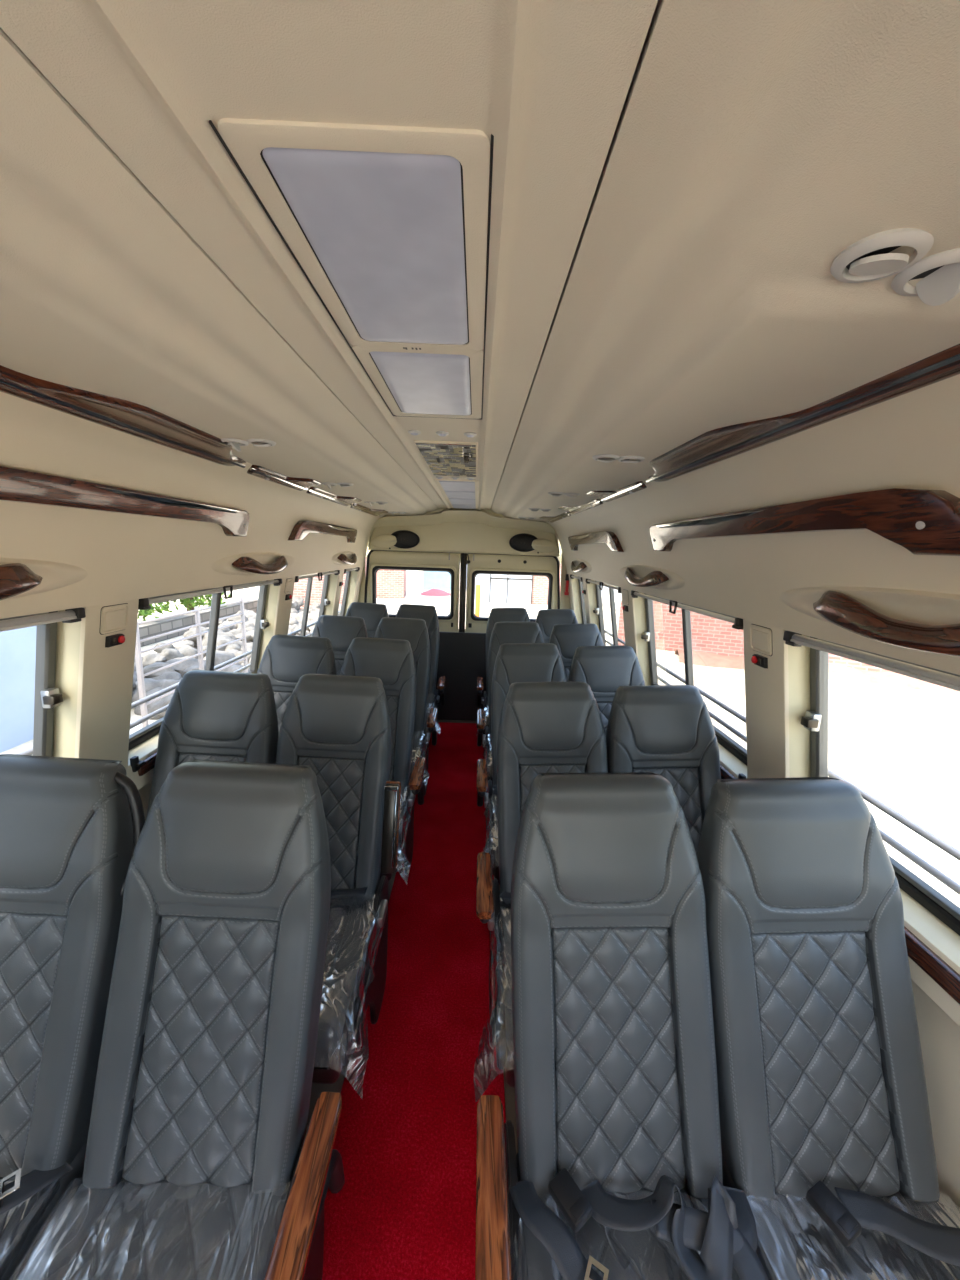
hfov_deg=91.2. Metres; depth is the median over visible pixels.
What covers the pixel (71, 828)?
seat
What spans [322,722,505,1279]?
carpet runner
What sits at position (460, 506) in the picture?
diffuser
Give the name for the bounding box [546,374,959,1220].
wall
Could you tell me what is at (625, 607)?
switch
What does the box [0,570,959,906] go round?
ground
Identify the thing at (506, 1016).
cushion
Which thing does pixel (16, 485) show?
grab rail
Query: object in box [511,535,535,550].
grille
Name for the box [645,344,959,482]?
trim
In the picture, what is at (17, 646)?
building
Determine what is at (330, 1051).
cushion
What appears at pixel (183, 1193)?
plastic cover
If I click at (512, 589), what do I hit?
building
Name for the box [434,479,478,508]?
strip
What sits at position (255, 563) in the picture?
handle
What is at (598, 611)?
window
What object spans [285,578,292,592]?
hatch cover
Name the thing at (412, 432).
recessed light
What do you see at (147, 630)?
stone wall
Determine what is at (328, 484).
ceiling vent
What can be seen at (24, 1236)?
plastic cover
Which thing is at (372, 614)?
seat
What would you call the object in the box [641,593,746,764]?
window
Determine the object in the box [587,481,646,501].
trim
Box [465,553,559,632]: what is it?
door
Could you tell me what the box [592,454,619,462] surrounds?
ceiling vent
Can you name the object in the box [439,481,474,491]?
diffuser
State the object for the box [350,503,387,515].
trim
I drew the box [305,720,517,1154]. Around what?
floor
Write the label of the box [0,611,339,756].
window
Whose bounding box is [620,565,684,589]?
handle
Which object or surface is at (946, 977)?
strip
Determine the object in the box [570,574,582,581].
roller blind
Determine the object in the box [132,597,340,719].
rubble heap
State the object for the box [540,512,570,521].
trim
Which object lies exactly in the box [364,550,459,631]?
door
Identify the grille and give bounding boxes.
[393,531,416,546]
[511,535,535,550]
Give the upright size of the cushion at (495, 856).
0.111 m
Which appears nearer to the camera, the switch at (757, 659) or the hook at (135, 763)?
the switch at (757, 659)
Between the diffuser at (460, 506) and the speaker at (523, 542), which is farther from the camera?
the speaker at (523, 542)
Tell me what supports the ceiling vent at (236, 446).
in the ceiling
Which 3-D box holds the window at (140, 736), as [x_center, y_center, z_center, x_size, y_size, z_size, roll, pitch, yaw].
[-1.209,0.036,2.060,0.129,0.562,1.092,2,11,-1]
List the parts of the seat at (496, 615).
armrest, backrest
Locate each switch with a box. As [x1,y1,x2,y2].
[105,634,124,647]
[285,594,291,599]
[622,605,627,611]
[751,654,767,668]
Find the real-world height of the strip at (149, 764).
0.045 m
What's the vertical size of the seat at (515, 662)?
1.131 m
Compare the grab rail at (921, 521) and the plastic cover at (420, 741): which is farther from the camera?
the plastic cover at (420, 741)
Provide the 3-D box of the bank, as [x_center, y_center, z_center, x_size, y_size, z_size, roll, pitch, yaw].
[8.709,0.804,8.842,9.388,0.293,1.106,7,12,23]
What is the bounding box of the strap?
[463,554,469,618]
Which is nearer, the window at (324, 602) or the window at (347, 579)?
the window at (324, 602)
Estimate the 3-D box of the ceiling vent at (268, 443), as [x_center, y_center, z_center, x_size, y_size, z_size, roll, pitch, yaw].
[-0.644,-0.578,1.387,0.080,0.022,0.080,2,11,-1]
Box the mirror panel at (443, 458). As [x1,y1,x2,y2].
[414,440,477,476]
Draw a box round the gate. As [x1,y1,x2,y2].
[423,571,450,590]
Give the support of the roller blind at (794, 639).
attached to the window at (815, 720)
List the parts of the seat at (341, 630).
quilted panel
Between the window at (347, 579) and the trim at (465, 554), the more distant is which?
the trim at (465, 554)
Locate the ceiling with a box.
[0,0,959,521]
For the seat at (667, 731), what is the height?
1.128 m
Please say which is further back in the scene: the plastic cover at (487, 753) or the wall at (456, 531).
the wall at (456, 531)
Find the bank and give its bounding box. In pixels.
[675,650,959,693]
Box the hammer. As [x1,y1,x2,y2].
[564,574,568,594]
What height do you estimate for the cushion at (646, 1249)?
0.111 m
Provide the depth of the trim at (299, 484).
2.04 m
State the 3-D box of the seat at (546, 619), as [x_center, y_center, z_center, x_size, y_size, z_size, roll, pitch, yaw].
[0.660,0.352,3.761,0.414,1.128,0.791,1,11,-3]
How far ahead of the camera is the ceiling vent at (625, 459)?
1.38 m
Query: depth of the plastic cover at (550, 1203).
0.80 m
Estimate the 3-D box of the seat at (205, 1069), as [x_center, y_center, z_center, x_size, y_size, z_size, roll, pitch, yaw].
[-0.498,0.886,0.776,0.480,1.130,0.783,2,11,-1]
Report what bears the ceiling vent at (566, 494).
in the ceiling
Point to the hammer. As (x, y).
(566, 592)
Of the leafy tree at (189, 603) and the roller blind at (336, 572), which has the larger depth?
the leafy tree at (189, 603)
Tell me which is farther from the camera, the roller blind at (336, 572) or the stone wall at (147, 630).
the stone wall at (147, 630)
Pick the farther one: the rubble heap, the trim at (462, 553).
the rubble heap
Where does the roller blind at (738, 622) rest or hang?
attached to the window at (728, 743)
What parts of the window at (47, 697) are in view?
frame, frame, latch lever, guard rail, guard rail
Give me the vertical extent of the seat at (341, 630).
1.126 m
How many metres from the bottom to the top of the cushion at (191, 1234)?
0.111 m
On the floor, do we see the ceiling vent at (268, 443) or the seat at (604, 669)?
the seat at (604, 669)
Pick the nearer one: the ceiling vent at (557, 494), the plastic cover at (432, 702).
the ceiling vent at (557, 494)
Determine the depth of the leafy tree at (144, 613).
10.65 m
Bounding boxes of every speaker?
[371,530,419,548]
[509,533,556,552]
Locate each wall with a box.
[0,392,384,820]
[139,599,257,646]
[358,508,569,631]
[466,577,620,594]
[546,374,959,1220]
[618,595,890,671]
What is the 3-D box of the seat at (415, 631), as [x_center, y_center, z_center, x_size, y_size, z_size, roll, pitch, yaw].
[-0.512,0.467,2.964,0.480,1.130,0.783,2,11,-1]
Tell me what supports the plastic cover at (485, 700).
on the seat at (496, 615)
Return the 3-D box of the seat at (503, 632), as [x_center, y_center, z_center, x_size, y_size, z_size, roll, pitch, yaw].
[0.218,0.490,2.973,0.478,1.131,0.783,2,11,-1]
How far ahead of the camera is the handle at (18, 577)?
1.08 m
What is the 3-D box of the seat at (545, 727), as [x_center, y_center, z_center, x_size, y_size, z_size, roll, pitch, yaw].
[0.227,0.770,1.510,0.478,1.131,0.783,2,11,-1]
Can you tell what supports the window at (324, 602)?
in the wall at (126, 558)
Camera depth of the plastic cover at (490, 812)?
2.05 m
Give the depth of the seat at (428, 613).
3.91 m
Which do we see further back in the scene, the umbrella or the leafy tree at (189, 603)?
the umbrella
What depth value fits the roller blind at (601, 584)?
3.16 m
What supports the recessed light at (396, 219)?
in the ceiling
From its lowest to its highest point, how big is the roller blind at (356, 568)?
0.037 m
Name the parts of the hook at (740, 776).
plate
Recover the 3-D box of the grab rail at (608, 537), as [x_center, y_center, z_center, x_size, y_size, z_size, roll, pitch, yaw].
[0.740,-0.651,3.146,0.085,0.115,1.285,2,11,-1]
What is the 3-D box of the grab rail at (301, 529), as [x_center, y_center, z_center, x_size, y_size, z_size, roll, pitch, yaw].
[-1.000,-0.707,3.124,0.074,0.115,1.285,2,11,-1]
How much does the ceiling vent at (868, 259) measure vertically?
0.019 m
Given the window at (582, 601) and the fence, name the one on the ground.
the fence
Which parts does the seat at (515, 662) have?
armrest, recliner lever, backrest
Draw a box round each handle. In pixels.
[0,558,87,600]
[211,552,294,574]
[331,551,357,564]
[570,559,591,572]
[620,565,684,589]
[780,586,959,655]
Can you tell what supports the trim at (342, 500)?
attached to the wall at (126, 558)
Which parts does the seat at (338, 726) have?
quilted seat panel, quilted panel, backrest, recliner lever, armrest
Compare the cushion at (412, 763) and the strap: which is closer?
the cushion at (412, 763)
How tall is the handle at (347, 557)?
0.107 m
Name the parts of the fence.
post, rail, rail, rail, rail, rail, post, post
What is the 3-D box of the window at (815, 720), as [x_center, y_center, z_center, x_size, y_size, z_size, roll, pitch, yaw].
[0.976,0.140,1.917,0.174,0.562,5.100,2,11,-1]
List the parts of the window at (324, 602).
frame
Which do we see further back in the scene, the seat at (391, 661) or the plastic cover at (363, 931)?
the seat at (391, 661)
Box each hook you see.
[130,756,144,771]
[733,773,745,778]
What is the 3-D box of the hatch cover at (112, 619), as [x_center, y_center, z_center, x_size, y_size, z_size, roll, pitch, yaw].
[-1.073,-0.063,1.381,0.020,0.082,0.108,2,11,-1]
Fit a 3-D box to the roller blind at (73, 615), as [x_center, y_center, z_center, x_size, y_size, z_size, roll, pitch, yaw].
[-1.074,0.046,0.659,0.036,0.037,1.234,2,11,-1]
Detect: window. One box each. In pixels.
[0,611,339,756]
[128,580,268,750]
[300,571,330,635]
[340,568,351,615]
[578,576,586,623]
[593,581,617,645]
[604,629,959,935]
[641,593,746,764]
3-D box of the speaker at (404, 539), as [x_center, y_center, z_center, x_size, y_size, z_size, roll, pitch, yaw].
[-0.771,-0.915,4.288,0.438,0.175,0.083,2,11,-1]
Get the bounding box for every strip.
[138,752,156,775]
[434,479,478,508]
[720,764,735,778]
[904,926,959,1003]
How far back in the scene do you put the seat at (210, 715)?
1.66 m
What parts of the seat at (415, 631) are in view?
backrest, armrest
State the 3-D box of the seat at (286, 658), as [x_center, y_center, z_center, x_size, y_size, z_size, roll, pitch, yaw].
[-0.970,0.591,2.219,0.428,1.126,0.798,2,11,-1]
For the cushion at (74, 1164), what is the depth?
0.83 m
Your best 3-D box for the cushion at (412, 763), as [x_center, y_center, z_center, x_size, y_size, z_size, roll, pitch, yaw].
[-0.560,0.674,2.869,0.396,0.111,0.520,2,11,-1]
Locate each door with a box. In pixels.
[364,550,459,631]
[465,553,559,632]
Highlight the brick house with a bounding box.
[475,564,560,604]
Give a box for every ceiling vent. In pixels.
[221,438,248,451]
[247,439,275,446]
[321,482,336,489]
[337,483,353,486]
[548,492,563,496]
[564,493,579,496]
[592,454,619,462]
[618,456,644,462]
[830,228,933,282]
[891,248,959,305]
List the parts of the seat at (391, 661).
backrest, quilted panel, recliner lever, armrest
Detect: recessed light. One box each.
[209,118,493,419]
[408,430,420,434]
[436,431,448,435]
[464,432,476,437]
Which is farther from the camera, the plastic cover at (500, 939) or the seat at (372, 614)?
the seat at (372, 614)
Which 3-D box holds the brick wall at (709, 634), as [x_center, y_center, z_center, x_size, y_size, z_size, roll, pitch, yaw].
[8.515,-1.108,9.735,10.678,3.600,0.251,6,12,21]
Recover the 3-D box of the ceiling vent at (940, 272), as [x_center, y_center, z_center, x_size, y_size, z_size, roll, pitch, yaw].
[0.474,-0.371,0.484,0.080,0.044,0.080,2,11,-1]
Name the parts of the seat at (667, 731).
quilted panel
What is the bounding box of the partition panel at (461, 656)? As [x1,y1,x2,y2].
[435,632,486,720]
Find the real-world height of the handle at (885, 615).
0.107 m
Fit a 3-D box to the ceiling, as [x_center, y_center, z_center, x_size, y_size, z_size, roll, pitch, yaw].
[-0.126,-0.644,1.571,1.510,0.114,5.630,2,11,-1]
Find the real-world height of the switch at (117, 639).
0.032 m
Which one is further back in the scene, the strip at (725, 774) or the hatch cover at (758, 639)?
the strip at (725, 774)
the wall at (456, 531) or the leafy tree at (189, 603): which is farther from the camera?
the leafy tree at (189, 603)
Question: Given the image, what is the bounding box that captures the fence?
[135,597,247,727]
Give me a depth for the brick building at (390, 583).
20.83 m
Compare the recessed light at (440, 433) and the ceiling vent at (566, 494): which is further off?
the ceiling vent at (566, 494)
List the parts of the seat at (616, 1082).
backrest, quilted panel, quilted seat panel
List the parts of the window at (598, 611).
frame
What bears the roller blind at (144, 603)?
attached to the window at (140, 736)
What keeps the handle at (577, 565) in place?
attached to the wall at (911, 440)
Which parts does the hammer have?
handle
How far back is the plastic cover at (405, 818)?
2.01 m
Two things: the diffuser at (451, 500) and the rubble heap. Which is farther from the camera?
the rubble heap
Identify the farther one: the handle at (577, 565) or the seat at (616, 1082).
the handle at (577, 565)
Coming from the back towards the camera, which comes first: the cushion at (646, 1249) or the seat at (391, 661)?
the seat at (391, 661)
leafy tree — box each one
[137,601,169,621]
[149,592,229,613]
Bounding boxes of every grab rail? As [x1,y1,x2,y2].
[0,466,249,536]
[288,520,356,542]
[568,531,623,551]
[649,488,959,555]
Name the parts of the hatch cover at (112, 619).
plate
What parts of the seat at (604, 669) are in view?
quilted panel, backrest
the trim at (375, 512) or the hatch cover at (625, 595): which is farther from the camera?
the trim at (375, 512)
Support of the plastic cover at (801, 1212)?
on the seat at (823, 1097)
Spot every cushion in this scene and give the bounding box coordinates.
[0,1144,85,1279]
[21,1148,300,1279]
[314,886,377,1069]
[409,761,414,779]
[492,788,498,863]
[499,891,513,1059]
[516,1153,739,1279]
[722,1156,959,1279]
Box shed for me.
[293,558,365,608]
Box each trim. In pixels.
[0,365,245,467]
[247,465,320,490]
[306,487,361,505]
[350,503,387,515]
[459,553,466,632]
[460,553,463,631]
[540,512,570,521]
[558,499,602,513]
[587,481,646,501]
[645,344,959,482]
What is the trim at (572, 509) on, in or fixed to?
attached to the wall at (911, 440)
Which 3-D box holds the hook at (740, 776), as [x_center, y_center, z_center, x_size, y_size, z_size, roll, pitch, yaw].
[0.899,0.488,1.632,0.028,0.050,0.034,2,11,-1]
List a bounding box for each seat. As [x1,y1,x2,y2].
[0,754,144,1279]
[21,760,344,1279]
[146,670,278,817]
[257,634,336,733]
[275,673,400,1083]
[311,615,367,674]
[340,637,425,880]
[345,602,388,637]
[374,617,437,795]
[395,604,445,745]
[475,772,768,1279]
[476,643,566,883]
[476,682,607,1087]
[477,608,529,746]
[477,622,543,792]
[535,609,577,642]
[549,624,603,681]
[568,645,644,737]
[606,685,720,855]
[697,777,959,1279]
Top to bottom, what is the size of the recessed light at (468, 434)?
0.012 m
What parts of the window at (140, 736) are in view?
frame, frame, frame, frame, latch lever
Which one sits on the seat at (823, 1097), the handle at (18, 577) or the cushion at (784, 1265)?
the cushion at (784, 1265)
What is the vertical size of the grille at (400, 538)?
0.149 m
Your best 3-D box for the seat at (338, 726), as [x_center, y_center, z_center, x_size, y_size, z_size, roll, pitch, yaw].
[-0.510,0.747,1.500,0.466,1.130,0.783,2,11,-1]
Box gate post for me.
[475,584,480,616]
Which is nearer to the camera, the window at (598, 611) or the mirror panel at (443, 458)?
the mirror panel at (443, 458)
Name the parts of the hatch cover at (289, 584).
plate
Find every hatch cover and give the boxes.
[99,603,129,634]
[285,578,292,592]
[622,589,628,604]
[750,624,772,655]
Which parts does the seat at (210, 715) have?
quilted panel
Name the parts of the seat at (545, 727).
armrest, recliner lever, backrest, quilted panel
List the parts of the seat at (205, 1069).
quilted seat panel, quilted panel, backrest, armrest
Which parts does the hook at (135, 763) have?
plate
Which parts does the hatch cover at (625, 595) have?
plate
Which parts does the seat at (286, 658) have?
quilted panel, backrest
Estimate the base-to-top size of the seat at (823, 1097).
1.127 m
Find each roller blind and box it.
[0,607,85,631]
[138,579,281,609]
[295,570,339,581]
[344,567,359,573]
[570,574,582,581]
[585,578,620,592]
[631,590,742,629]
[783,631,959,691]
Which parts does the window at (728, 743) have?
latch lever, frame, frame, frame, frame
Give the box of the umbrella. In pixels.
[421,588,450,596]
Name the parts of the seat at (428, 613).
backrest, armrest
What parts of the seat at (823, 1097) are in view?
quilted panel, quilted seat panel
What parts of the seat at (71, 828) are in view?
quilted panel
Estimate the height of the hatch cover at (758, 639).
0.082 m
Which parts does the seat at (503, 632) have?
armrest, backrest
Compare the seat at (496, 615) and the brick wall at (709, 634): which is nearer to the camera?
the seat at (496, 615)
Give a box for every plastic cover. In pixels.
[0,1179,60,1279]
[9,1178,285,1279]
[319,895,381,1099]
[396,786,411,883]
[411,730,428,788]
[426,693,440,733]
[474,898,511,1101]
[476,694,488,735]
[482,732,491,765]
[482,789,497,852]
[507,1191,731,1279]
[745,1192,959,1279]
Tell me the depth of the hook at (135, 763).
1.59 m
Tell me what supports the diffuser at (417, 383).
attached to the recessed light at (396, 219)
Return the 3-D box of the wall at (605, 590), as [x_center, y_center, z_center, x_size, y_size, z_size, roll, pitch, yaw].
[3.855,-4.337,26.838,9.900,3.200,0.300,2,11,-1]
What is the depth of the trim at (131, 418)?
1.06 m
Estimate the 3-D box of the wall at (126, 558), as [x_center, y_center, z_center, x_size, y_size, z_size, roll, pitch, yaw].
[-1.074,0.297,1.730,0.414,1.895,5.600,2,11,-1]
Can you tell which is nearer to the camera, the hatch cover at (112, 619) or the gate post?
the hatch cover at (112, 619)
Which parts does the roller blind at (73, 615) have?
blind rail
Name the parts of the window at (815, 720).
guard rail, guard rail, latch lever, frame, frame, frame, frame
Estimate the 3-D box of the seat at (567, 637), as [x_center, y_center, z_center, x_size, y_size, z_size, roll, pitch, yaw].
[0.665,0.503,2.975,0.414,1.128,0.791,1,11,-3]
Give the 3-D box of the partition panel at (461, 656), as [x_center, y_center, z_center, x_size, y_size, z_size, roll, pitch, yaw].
[-0.173,0.344,4.354,2.055,0.838,0.025,2,11,-1]
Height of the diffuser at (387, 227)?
0.003 m
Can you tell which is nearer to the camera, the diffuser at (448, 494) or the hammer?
the diffuser at (448, 494)
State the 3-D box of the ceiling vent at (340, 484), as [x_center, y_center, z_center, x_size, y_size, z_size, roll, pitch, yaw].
[-0.650,-0.746,2.266,0.080,0.022,0.080,2,11,-1]
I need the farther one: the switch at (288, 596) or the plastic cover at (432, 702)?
the plastic cover at (432, 702)
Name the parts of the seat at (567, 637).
quilted panel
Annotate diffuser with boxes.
[262,147,467,344]
[370,351,470,415]
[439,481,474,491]
[445,491,474,498]
[449,498,475,504]
[452,504,475,508]
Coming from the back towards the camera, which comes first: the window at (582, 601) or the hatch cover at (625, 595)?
the window at (582, 601)
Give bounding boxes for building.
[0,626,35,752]
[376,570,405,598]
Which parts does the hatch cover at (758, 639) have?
plate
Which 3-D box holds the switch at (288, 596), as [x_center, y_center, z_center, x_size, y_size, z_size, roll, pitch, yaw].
[-1.094,-0.244,2.670,0.037,0.032,0.052,2,11,-1]
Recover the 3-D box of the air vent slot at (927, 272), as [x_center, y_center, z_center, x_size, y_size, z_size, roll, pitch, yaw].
[0.474,-0.380,0.482,0.054,0.004,0.054,2,11,-1]

